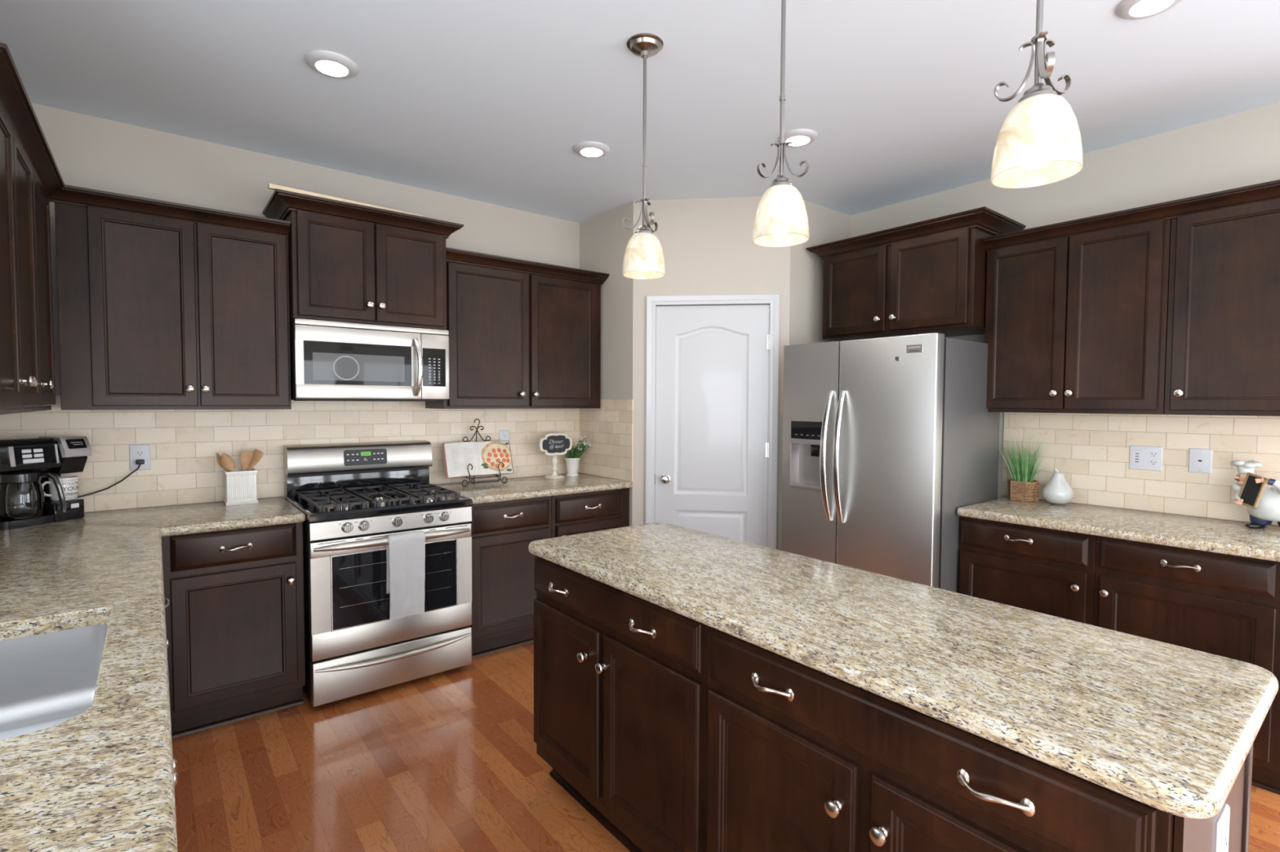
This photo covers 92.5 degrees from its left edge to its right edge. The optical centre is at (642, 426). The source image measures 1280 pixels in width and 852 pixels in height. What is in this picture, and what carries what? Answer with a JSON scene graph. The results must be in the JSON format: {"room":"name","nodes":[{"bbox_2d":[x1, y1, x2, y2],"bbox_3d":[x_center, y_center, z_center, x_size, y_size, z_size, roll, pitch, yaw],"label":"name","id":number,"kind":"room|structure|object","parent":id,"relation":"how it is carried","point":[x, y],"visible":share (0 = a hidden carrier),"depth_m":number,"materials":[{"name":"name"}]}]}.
{"room":"kitchen","nodes":[
{"label":"kitchen","id":0,"kind":"room"},
{"bbox_2d":[31,102,579,512],"bbox_3d":[-1.688,-0.073,3.550,3.289,2.711,0.120,-1,3,-38],"label":"wall","id":1,"kind":"structure","parent":0,"point":[88,152],"depth_m":3.10,"materials":[{"name":"beige paint"}]},
{"bbox_2d":[128,444,151,471],"bbox_3d":[-2.386,0.149,2.911,0.078,0.122,0.008,-1,3,-38],"label":"wall outlet","id":2,"kind":"object","parent":1,"relation":"attached to","point":[135,452],"visible":1,"depth_m":2.91,"materials":[{"name":"white plastic"}]},
{"bbox_2d":[135,450,144,456],"bbox_3d":[-2.385,0.130,2.909,0.033,0.028,0.001,-1,3,-38],"label":"receptacle","id":3,"kind":"object","parent":2,"relation":"attached to","point":[138,453],"depth_m":2.91,"materials":[{"name":"grey plastic"}]},
{"bbox_2d":[54,202,291,409],"bbox_3d":[-2.143,-0.513,2.863,0.832,0.870,0.354,-1,3,-38],"label":"upper cabinet","id":4,"kind":"object","parent":1,"relation":"attached to","point":[155,313],"visible":1,"depth_m":2.72,"materials":[{"name":"brown wood"}]},
{"bbox_2d":[0,395,578,512],"bbox_3d":[-1.649,0.104,3.507,3.049,0.533,0.008,-1,3,-38],"label":"backsplash","id":5,"kind":"structure","parent":1,"relation":"attached to","point":[184,444],"depth_m":3.15,"materials":[{"name":"tile"}]},
{"bbox_2d":[262,183,463,330],"bbox_3d":[-1.498,-0.836,3.301,0.933,0.602,0.452,-1,3,-38],"label":"upper cabinet","id":6,"kind":"object","parent":1,"relation":"attached to","point":[352,263],"depth_m":3.14,"materials":[{"name":"brown wood"}]},
{"bbox_2d":[289,318,448,401],"bbox_3d":[-1.485,-0.334,3.325,0.756,0.399,0.462,-1,3,-38],"label":"microwave","id":7,"kind":"object","parent":6,"relation":"attached to","point":[331,361],"visible":1,"depth_m":3.15,"materials":[{"name":"silver metal"}]},
{"bbox_2d":[428,358,439,383],"bbox_3d":[-1.143,-0.302,3.368,0.063,0.135,0.001,-1,3,-38],"label":"print","id":8,"kind":"object","parent":7,"relation":"attached to","point":[433,363],"depth_m":3.37,"materials":[{"name":"white"}]},
{"bbox_2d":[498,430,510,444],"bbox_3d":[-0.918,0.084,4.079,0.078,0.115,0.008,-1,3,-38],"label":"wall outlet","id":9,"kind":"object","parent":1,"relation":"attached to","point":[504,435],"visible":0.62,"depth_m":4.08,"materials":[{"name":"white plastic"}]},
{"bbox_2d":[425,261,600,408],"bbox_3d":[-0.792,-0.548,3.938,1.093,0.870,0.354,-1,3,-38],"label":"upper cabinet","id":10,"kind":"object","parent":1,"relation":"attached to","point":[517,340],"visible":0.98,"depth_m":3.79,"materials":[{"name":"brown wood"}]},
{"bbox_2d":[445,247,609,284],"bbox_3d":[-0.760,-0.987,3.937,1.160,0.062,0.370,-1,3,-38],"label":"crown molding","id":11,"kind":"structure","parent":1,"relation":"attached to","point":[456,255],"depth_m":3.76,"materials":[{"name":"brown wood"}]},
{"bbox_2d":[579,200,633,526],"bbox_3d":[-0.214,-0.092,4.243,0.120,2.711,0.632,-1,3,-38],"label":"wall","id":12,"kind":"structure","parent":0,"point":[604,239],"depth_m":4.10,"materials":[{"name":"beige paint"}]},
{"bbox_2d":[578,399,633,481],"bbox_3d":[-0.260,0.084,4.203,0.008,0.533,0.632,-1,3,-38],"label":"backsplash","id":13,"kind":"structure","parent":12,"relation":"attached to","point":[608,428],"depth_m":4.15,"materials":[{"name":"tile"}]},
{"bbox_2d":[0,0,1279,222],"bbox_3d":[1.028,-1.375,1.169,4.628,0.100,7.140,-1,3,-38],"label":"ceiling","id":14,"kind":"structure","parent":0,"point":[488,101],"depth_m":2.45,"materials":[{"name":"white paint"}]},
{"bbox_2d":[304,50,358,78],"bbox_3d":[-1.184,-1.371,2.337,0.184,0.018,0.184,-1,3,-38],"label":"recessed light","id":15,"kind":"object","parent":14,"relation":"in","point":[329,64],"visible":1,"depth_m":2.31,"materials":[{"name":"grey paint"}]},
{"bbox_2d":[573,141,609,158],"bbox_3d":[-0.259,-1.397,3.111,0.184,0.018,0.184,-1,3,-38],"label":"recessed light","id":16,"kind":"object","parent":14,"relation":"in","point":[592,149],"visible":1,"depth_m":3.08,"materials":[{"name":"grey paint"}]},
{"bbox_2d":[622,32,665,279],"bbox_3d":[0.007,-0.959,2.213,0.157,0.822,0.157,2,3,36],"label":"pendant light","id":17,"kind":"object","parent":14,"relation":"hanging from","point":[643,258],"visible":1,"depth_m":2.18,"materials":[{"name":"white glass"}]},
{"bbox_2d":[752,0,808,247],"bbox_3d":[0.394,-0.938,1.726,0.157,0.822,0.157,-1,2,-24],"label":"pendant light","id":18,"kind":"object","parent":14,"relation":"hanging from","point":[781,220],"visible":1,"depth_m":1.70,"materials":[{"name":"white glass"}]},
{"bbox_2d":[778,128,817,146],"bbox_3d":[0.751,-1.386,2.963,0.184,0.018,0.184,-1,3,-38],"label":"recessed light","id":19,"kind":"object","parent":14,"relation":"in","point":[799,137],"visible":0.91,"depth_m":2.92,"materials":[{"name":"grey paint"}]},
{"bbox_2d":[990,0,1082,188],"bbox_3d":[0.795,-0.917,1.223,0.157,0.822,0.157,0,2,-14],"label":"pendant light","id":20,"kind":"object","parent":14,"relation":"hanging from","point":[1038,143],"visible":1,"depth_m":1.21,"materials":[{"name":"white glass"}]},
{"bbox_2d":[1115,0,1182,19],"bbox_3d":[1.617,-1.343,1.945,0.184,0.018,0.184,-1,3,-38],"label":"recessed light","id":21,"kind":"object","parent":14,"relation":"in","point":[1126,9],"visible":1,"depth_m":1.96,"materials":[{"name":"grey paint"}]},
{"bbox_2d":[631,196,790,550],"bbox_3d":[0.431,-0.078,3.957,0.984,2.711,0.110,1,2,6],"label":"wall","id":22,"kind":"structure","parent":0,"point":[708,246],"depth_m":3.87,"materials":[{"name":"beige paint"}]},
{"bbox_2d":[644,293,780,549],"bbox_3d":[0.439,0.225,3.935,0.838,2.107,0.155,1,2,6],"label":"door","id":23,"kind":"structure","parent":22,"relation":"in","point":[712,372],"depth_m":3.91,"materials":[{"name":"grey paint"}]},
{"bbox_2d":[172,641,1279,851],"bbox_3d":[1.015,1.434,1.277,4.628,0.100,7.140,-1,3,-38],"label":"floor","id":24,"kind":"structure","parent":0,"point":[448,761],"depth_m":2.31,"materials":[{"name":"brown wood"}]},
{"bbox_2d":[164,598,169,648],"bbox_3d":[-1.897,0.909,1.932,0.652,0.872,0.985,-1,3,-38],"label":"base cabinet","id":25,"kind":"object","parent":24,"relation":"on","point":[166,601],"visible":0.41,"depth_m":1.92,"materials":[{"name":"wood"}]},
{"bbox_2d":[173,758,178,786],"bbox_3d":[-1.278,0.941,1.155,0.651,0.872,0.998,-1,3,-38],"label":"base cabinet","id":26,"kind":"object","parent":24,"relation":"on","point":[175,762],"visible":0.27,"depth_m":1.32,"materials":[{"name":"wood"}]},
{"bbox_2d":[0,497,305,851],"bbox_3d":[-1.321,0.466,1.595,1.165,0.040,3.411,-1,3,-38],"label":"countertop","id":27,"kind":"structure","parent":26,"relation":"on","point":[100,779],"depth_m":1.14,"materials":[{"name":"stone"}]},
{"bbox_2d":[0,624,108,740],"bbox_3d":[-1.268,0.602,1.137,0.420,0.192,0.699,-1,3,-38],"label":"sink","id":28,"kind":"object","parent":27,"relation":"in","point":[50,679],"visible":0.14,"depth_m":1.45,"materials":[{"name":"silver metal"}]},
{"bbox_2d":[0,435,144,530],"bbox_3d":[-2.503,0.220,2.667,0.245,0.358,0.551,1,2,13],"label":"coffee maker","id":29,"kind":"object","parent":27,"relation":"on","point":[26,464],"visible":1,"depth_m":2.53,"materials":[{"name":"black plastic"}]},
{"bbox_2d":[41,475,79,501],"bbox_3d":[-2.493,0.269,2.624,0.116,0.097,0.093,-1,3,-38],"label":"mug","id":30,"kind":"object","parent":29,"relation":"on","point":[69,484],"visible":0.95,"depth_m":2.61,"materials":[{"name":"white ceramic"}]},
{"bbox_2d":[70,441,83,444],"bbox_3d":[-2.407,0.074,2.609,0.008,0.013,0.044,1,2,13],"label":"print","id":31,"kind":"object","parent":29,"relation":"on","point":[71,442],"depth_m":2.61,"materials":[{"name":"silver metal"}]},
{"bbox_2d":[222,468,257,506],"bbox_3d":[-2.020,0.303,3.081,0.134,0.165,0.134,-1,3,-38],"label":"utensil holder","id":32,"kind":"object","parent":27,"relation":"on","point":[240,486],"visible":1,"depth_m":3.03,"materials":[{"name":"white ceramic"}]},
{"bbox_2d":[216,453,230,471],"bbox_3d":[-2.067,0.248,3.088,0.131,0.234,0.047,-1,3,-38],"label":"wooden spoon","id":33,"kind":"object","parent":32,"relation":"in","point":[218,456],"visible":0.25,"depth_m":3.04,"materials":[{"name":"brown wood"}]},
{"bbox_2d":[221,453,235,471],"bbox_3d":[-2.022,0.249,3.039,0.016,0.236,0.110,2,3,43],"label":"wooden spoon","id":34,"kind":"object","parent":32,"relation":"in","point":[228,463],"visible":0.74,"depth_m":3.01,"materials":[{"name":"brown wood"}]},
{"bbox_2d":[240,450,253,471],"bbox_3d":[-2.005,0.244,3.083,0.082,0.241,0.024,-1,2,-22],"label":"wooden spatula","id":35,"kind":"object","parent":32,"relation":"in","point":[246,456],"visible":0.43,"depth_m":3.08,"materials":[{"name":"brown wood"}]},
{"bbox_2d":[247,448,263,471],"bbox_3d":[-2.003,0.241,3.112,0.140,0.247,0.018,-1,2,-26],"label":"wooden spatula","id":36,"kind":"object","parent":32,"relation":"in","point":[257,455],"visible":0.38,"depth_m":3.12,"materials":[{"name":"brown wood"}]},
{"bbox_2d":[161,522,305,738],"bbox_3d":[-1.939,0.872,2.886,0.525,0.872,0.652,-1,3,-38],"label":"base cabinet","id":37,"kind":"object","parent":24,"relation":"on","point":[235,612],"visible":0.98,"depth_m":2.66,"materials":[{"name":"brown wood"}]},
{"bbox_2d":[284,440,472,706],"bbox_3d":[-1.393,0.702,3.242,0.762,1.190,0.740,-1,3,-38],"label":"gas range","id":38,"kind":"object","parent":24,"relation":"on","point":[351,497],"visible":0.98,"depth_m":3.03,"materials":[{"name":"silver metal"}]},
{"bbox_2d":[346,453,383,461],"bbox_3d":[-1.549,0.172,3.427,0.192,0.038,0.006,-1,3,-38],"label":"print","id":39,"kind":"object","parent":38,"relation":"attached to","point":[350,456],"depth_m":3.43,"materials":[{"name":"white"}]},
{"bbox_2d":[284,488,472,523],"bbox_3d":[-1.396,0.397,3.236,0.762,0.041,0.667,-1,3,-38],"label":"cooktop","id":40,"kind":"object","parent":38,"relation":"in","point":[370,511],"depth_m":3.03,"materials":[{"name":"black metal"}]},
{"bbox_2d":[386,531,425,621],"bbox_3d":[-1.149,0.720,2.978,0.172,0.405,0.063,-1,3,-38],"label":"dish towel","id":41,"kind":"object","parent":38,"relation":"hanging from","point":[405,552],"visible":1,"depth_m":2.95,"materials":[{"name":"fabric"}]},
{"bbox_2d":[466,496,551,657],"bbox_3d":[-0.918,0.846,3.699,0.530,0.872,0.652,-1,3,-38],"label":"base cabinet","id":42,"kind":"object","parent":24,"relation":"on","point":[504,593],"visible":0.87,"depth_m":3.45,"materials":[{"name":"brown wood"}]},
{"bbox_2d":[435,473,632,504],"bbox_3d":[-0.695,0.382,3.868,1.114,0.040,0.631,-1,3,-38],"label":"countertop","id":43,"kind":"structure","parent":42,"relation":"on","point":[521,488],"depth_m":3.72,"materials":[{"name":"stone"}]},
{"bbox_2d":[462,418,507,486],"bbox_3d":[-1.027,0.158,3.857,0.301,0.406,0.176,-1,3,-38],"label":"easel","id":44,"kind":"object","parent":43,"relation":"on","point":[477,431],"visible":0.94,"depth_m":3.85,"materials":[{"name":"grey metal"}]},
{"bbox_2d":[441,440,513,479],"bbox_3d":[-1.023,0.206,3.851,0.447,0.214,0.090,-1,3,-38],"label":"cookbook","id":45,"kind":"object","parent":44,"relation":"on","point":[485,457],"visible":0.98,"depth_m":3.83,"materials":[{"name":"white paper"}]},
{"bbox_2d":[538,432,572,478],"bbox_3d":[-0.600,0.198,4.172,0.264,0.306,0.132,-2,3,-42],"label":"chalkboard sign","id":46,"kind":"object","parent":43,"relation":"on","point":[553,445],"visible":1,"depth_m":4.15,"materials":[{"name":"beige paint"}]},
{"bbox_2d":[564,435,591,475],"bbox_3d":[-0.447,0.206,4.300,0.197,0.280,0.178,0,2,5],"label":"potted plant","id":47,"kind":"object","parent":43,"relation":"on","point":[572,460],"visible":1,"depth_m":4.26,"materials":[{"name":"green plant"}]},
{"bbox_2d":[551,488,629,537],"bbox_3d":[-0.484,0.834,4.043,0.578,0.872,0.652,-1,3,-38],"label":"base cabinet","id":48,"kind":"object","parent":24,"relation":"on","point":[595,511],"visible":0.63,"depth_m":3.78,"materials":[{"name":"brown wood"}]},
{"bbox_2d":[533,555,710,851],"bbox_3d":[0.094,0.911,2.105,0.637,0.872,0.910,-1,3,-38],"label":"base cabinet","id":49,"kind":"object","parent":24,"relation":"on","point":[621,678],"visible":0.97,"depth_m":1.85,"materials":[{"name":"brown wood"}]},
{"bbox_2d":[781,333,999,592],"bbox_3d":[1.358,0.419,3.456,0.802,1.765,0.893,-1,3,-38],"label":"refrigerator","id":50,"kind":"object","parent":24,"relation":"on","point":[885,439],"visible":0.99,"depth_m":3.13,"materials":[{"name":"grey metal"}]},
{"bbox_2d":[706,626,1253,851],"bbox_3d":[0.671,0.942,1.388,0.645,0.872,0.931,-1,3,-38],"label":"base cabinet","id":51,"kind":"object","parent":24,"relation":"on","point":[802,758],"depth_m":1.20,"materials":[{"name":"brown wood"}]},
{"bbox_2d":[528,522,1278,819],"bbox_3d":[0.406,0.469,1.726,0.656,0.040,1.880,-1,3,-38],"label":"countertop","id":52,"kind":"structure","parent":51,"relation":"on","point":[1171,729],"depth_m":1.23,"materials":[{"name":"stone"}]},
{"bbox_2d":[1215,804,1230,851],"bbox_3d":[0.992,0.724,1.048,0.078,0.125,0.008,-1,3,-38],"label":"wall outlet","id":53,"kind":"object","parent":51,"relation":"attached to","point":[1223,823],"visible":1,"depth_m":1.04,"materials":[{"name":"white plastic"}]},
{"bbox_2d":[1223,830,1228,848],"bbox_3d":[0.994,0.705,1.045,0.033,0.028,0.001,-1,3,-38],"label":"receptacle","id":54,"kind":"object","parent":53,"relation":"attached to","point":[1225,832],"depth_m":1.04,"materials":[{"name":"grey plastic"}]},
{"bbox_2d":[957,515,1096,625],"bbox_3d":[1.977,0.884,3.035,0.652,0.872,0.570,-1,3,-38],"label":"base cabinet","id":55,"kind":"object","parent":24,"relation":"on","point":[1048,571],"visible":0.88,"depth_m":2.81,"materials":[{"name":"brown wood"}]},
{"bbox_2d":[1093,535,1279,795],"bbox_3d":[2.334,0.903,2.587,0.652,0.872,0.575,-1,3,-38],"label":"base cabinet","id":56,"kind":"object","parent":24,"relation":"on","point":[1227,606],"visible":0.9,"depth_m":2.35,"materials":[{"name":"brown wood"}]},
{"bbox_2d":[956,497,1279,561],"bbox_3d":[2.186,0.438,2.760,0.651,0.040,1.226,-1,3,-38],"label":"countertop","id":57,"kind":"structure","parent":56,"relation":"on","point":[1202,534],"depth_m":2.64,"materials":[{"name":"stone"}]},
{"bbox_2d":[997,435,1048,502],"bbox_3d":[2.035,0.220,3.279,0.236,0.354,0.273,-1,3,-38],"label":"potted plant","id":58,"kind":"object","parent":57,"relation":"on","point":[1022,487],"visible":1,"depth_m":3.26,"materials":[{"name":"plant"}]},
{"bbox_2d":[1007,479,1039,502],"bbox_3d":[2.046,0.344,3.296,0.132,0.104,0.152,-1,3,-38],"label":"basket","id":59,"kind":"object","parent":58,"relation":"on","point":[1020,490],"depth_m":3.24,"materials":[{"name":"wicker"}]},
{"bbox_2d":[1042,468,1073,504],"bbox_3d":[2.148,0.311,3.168,0.136,0.182,0.136,-1,3,-38],"label":"pear","id":60,"kind":"object","parent":57,"relation":"on","point":[1057,491],"visible":1,"depth_m":3.13,"materials":[{"name":"white ceramic"}]},
{"bbox_2d":[1229,460,1279,529],"bbox_3d":[2.583,0.288,2.542,0.186,0.284,0.229,-1,3,-30],"label":"chef figurine","id":61,"kind":"object","parent":57,"relation":"on","point":[1261,500],"visible":1,"depth_m":2.53,"materials":[{"name":"ceramic"}]},
{"bbox_2d":[789,200,850,345],"bbox_3d":[1.175,-0.082,4.132,0.763,2.711,0.120,-1,3,-38],"label":"wall","id":62,"kind":"structure","parent":0,"point":[826,225],"depth_m":3.95,"materials":[{"name":"beige paint"}]},
{"bbox_2d":[849,102,1279,526],"bbox_3d":[3.199,0.006,2.107,0.120,2.711,5.572,-1,3,-38],"label":"wall","id":63,"kind":"structure","parent":0,"point":[1240,149],"depth_m":2.99,"materials":[{"name":"beige paint"}]},
{"bbox_2d":[805,206,1026,341],"bbox_3d":[1.563,-0.822,3.619,0.519,0.573,1.064,-1,3,-38],"label":"upper cabinet","id":64,"kind":"object","parent":63,"relation":"attached to","point":[929,276],"visible":0.98,"depth_m":3.40,"materials":[{"name":"brown wood"}]},
{"bbox_2d":[984,218,1171,414],"bbox_3d":[2.144,-0.500,3.033,0.354,0.870,0.747,-1,3,-38],"label":"upper cabinet","id":65,"kind":"object","parent":63,"relation":"attached to","point":[1077,323],"visible":0.95,"depth_m":2.90,"materials":[{"name":"brown wood"}]},
{"bbox_2d":[981,179,1279,252],"bbox_3d":[2.326,-0.928,2.778,0.369,0.062,1.345,-1,3,-38],"label":"crown molding","id":66,"kind":"structure","parent":65,"relation":"attached to","point":[1269,190],"depth_m":2.69,"materials":[{"name":"brown wood"}]},
{"bbox_2d":[1001,412,1279,525],"bbox_3d":[2.434,0.144,2.970,0.008,0.533,1.265,-1,3,-38],"label":"backsplash","id":67,"kind":"structure","parent":63,"relation":"attached to","point":[1091,451],"depth_m":2.96,"materials":[{"name":"tile"}]},
{"bbox_2d":[1128,445,1163,471],"bbox_3d":[2.430,0.155,2.962,0.008,0.117,0.126,-1,3,-38],"label":"wall outlet","id":68,"kind":"object","parent":63,"relation":"attached to","point":[1141,457],"visible":1,"depth_m":2.96,"materials":[{"name":"white plastic"}]},
{"bbox_2d":[1149,459,1158,465],"bbox_3d":[2.448,0.175,2.936,0.001,0.028,0.033,-1,3,-38],"label":"receptacle","id":69,"kind":"object","parent":68,"relation":"attached to","point":[1152,462],"depth_m":2.93,"materials":[{"name":"grey plastic"}]},
{"bbox_2d":[1149,451,1158,457],"bbox_3d":[2.448,0.137,2.935,0.001,0.028,0.033,-1,3,-38],"label":"receptacle","id":70,"kind":"object","parent":68,"relation":"attached to","point":[1152,454],"depth_m":2.93,"materials":[{"name":"grey plastic"}]},
{"bbox_2d":[1188,448,1212,473],"bbox_3d":[2.554,0.159,2.808,0.007,0.112,0.080,-1,3,-38],"label":"wall plate","id":71,"kind":"object","parent":63,"relation":"attached to","point":[1200,460],"visible":1,"depth_m":2.81,"materials":[{"name":"white plastic"}]},
{"bbox_2d":[1164,198,1279,416],"bbox_3d":[2.542,-0.478,2.532,0.354,0.870,0.529,-1,3,-38],"label":"upper cabinet","id":72,"kind":"object","parent":63,"relation":"attached to","point":[1223,357],"visible":1,"depth_m":2.51,"materials":[{"name":"brown wood"}]},
{"bbox_3d":[-0.742,0.075,-0.180,0.120,2.711,6.900,-1,3,-38],"label":"wall","id":73,"kind":"structure","parent":0,"visible":0},
{"bbox_2d":[0,102,40,414],"bbox_3d":[-1.974,-0.469,1.735,0.354,0.870,0.752,-1,3,-38],"label":"upper cabinet","id":74,"kind":"object","parent":73,"relation":"attached to","point":[20,379],"visible":1,"depth_m":1.81,"materials":[{"name":"brown wood"}]},
{"bbox_2d":[0,42,290,237],"bbox_3d":[-1.992,-0.923,2.112,0.760,0.062,1.728,0,2,-6],"label":"crown molding","id":75,"kind":"structure","parent":74,"relation":"attached to","point":[15,100],"depth_m":2.48,"materials":[{"name":"brown wood"}]},
{"bbox_2d":[32,166,55,411],"bbox_3d":[-2.360,-0.490,2.219,0.354,0.870,0.482,-1,3,-38],"label":"upper cabinet","id":76,"kind":"object","parent":73,"relation":"attached to","point":[41,197],"visible":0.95,"depth_m":2.31,"materials":[{"name":"brown wood"}]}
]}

